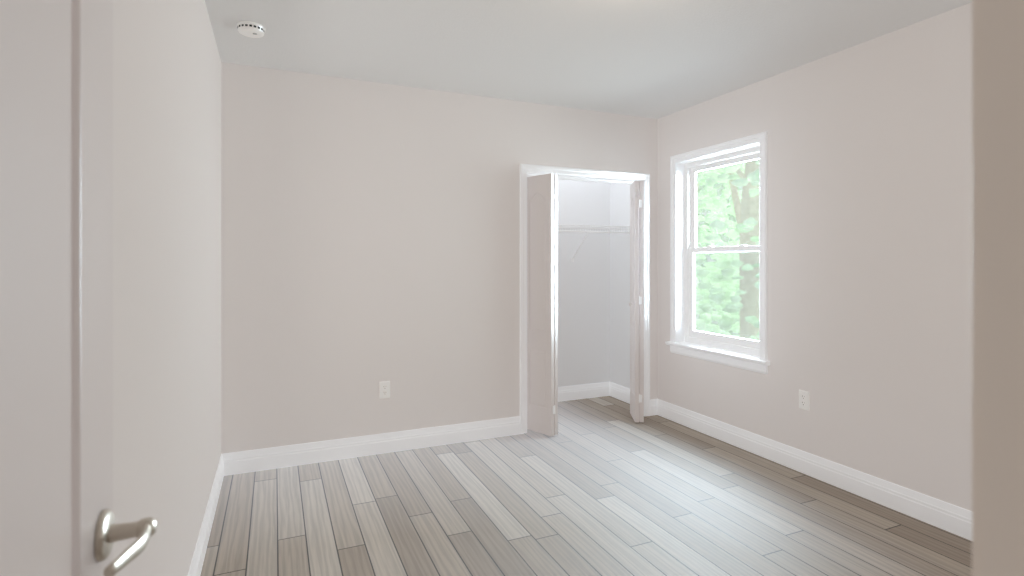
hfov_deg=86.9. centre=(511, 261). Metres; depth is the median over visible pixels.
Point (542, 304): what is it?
bifold door
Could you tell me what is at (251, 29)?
smoke detector
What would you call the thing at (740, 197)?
tree
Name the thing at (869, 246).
wall
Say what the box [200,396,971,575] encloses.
floor
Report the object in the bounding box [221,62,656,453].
wall
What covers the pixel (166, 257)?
wall
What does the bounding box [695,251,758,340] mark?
screen
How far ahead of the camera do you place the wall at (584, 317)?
5.11 m
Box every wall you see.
[113,0,220,575]
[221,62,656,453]
[558,179,609,386]
[610,2,971,510]
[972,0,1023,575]
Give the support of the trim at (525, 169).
attached to the wall at (370, 236)
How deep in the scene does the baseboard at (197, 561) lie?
2.54 m
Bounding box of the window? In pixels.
[670,131,766,373]
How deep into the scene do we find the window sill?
3.93 m
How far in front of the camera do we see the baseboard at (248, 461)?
3.60 m
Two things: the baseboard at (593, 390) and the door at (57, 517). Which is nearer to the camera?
the door at (57, 517)
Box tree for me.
[695,159,758,340]
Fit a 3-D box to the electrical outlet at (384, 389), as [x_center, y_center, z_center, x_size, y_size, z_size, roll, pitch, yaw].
[-0.860,0.869,3.659,0.070,0.114,0.009,0,0,-24]
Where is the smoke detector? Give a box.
[237,21,264,37]
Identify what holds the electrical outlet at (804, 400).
attached to the wall at (869, 246)
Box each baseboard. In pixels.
[188,453,227,575]
[228,416,520,474]
[558,382,629,403]
[652,399,971,540]
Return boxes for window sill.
[665,341,769,365]
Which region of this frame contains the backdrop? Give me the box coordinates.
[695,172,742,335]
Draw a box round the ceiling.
[205,0,971,118]
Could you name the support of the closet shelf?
attached to the wall at (584, 317)
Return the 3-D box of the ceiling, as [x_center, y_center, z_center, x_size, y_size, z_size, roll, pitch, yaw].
[0.441,-1.256,1.706,4.080,0.100,6.270,0,0,-24]
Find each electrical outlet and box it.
[379,381,389,398]
[799,390,808,410]
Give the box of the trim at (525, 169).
[520,164,649,433]
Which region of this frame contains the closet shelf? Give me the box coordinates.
[558,224,628,261]
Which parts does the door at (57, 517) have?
handle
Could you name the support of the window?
in the wall at (869, 246)
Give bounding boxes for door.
[0,0,156,575]
[527,173,557,435]
[629,180,643,421]
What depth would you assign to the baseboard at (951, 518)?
3.12 m

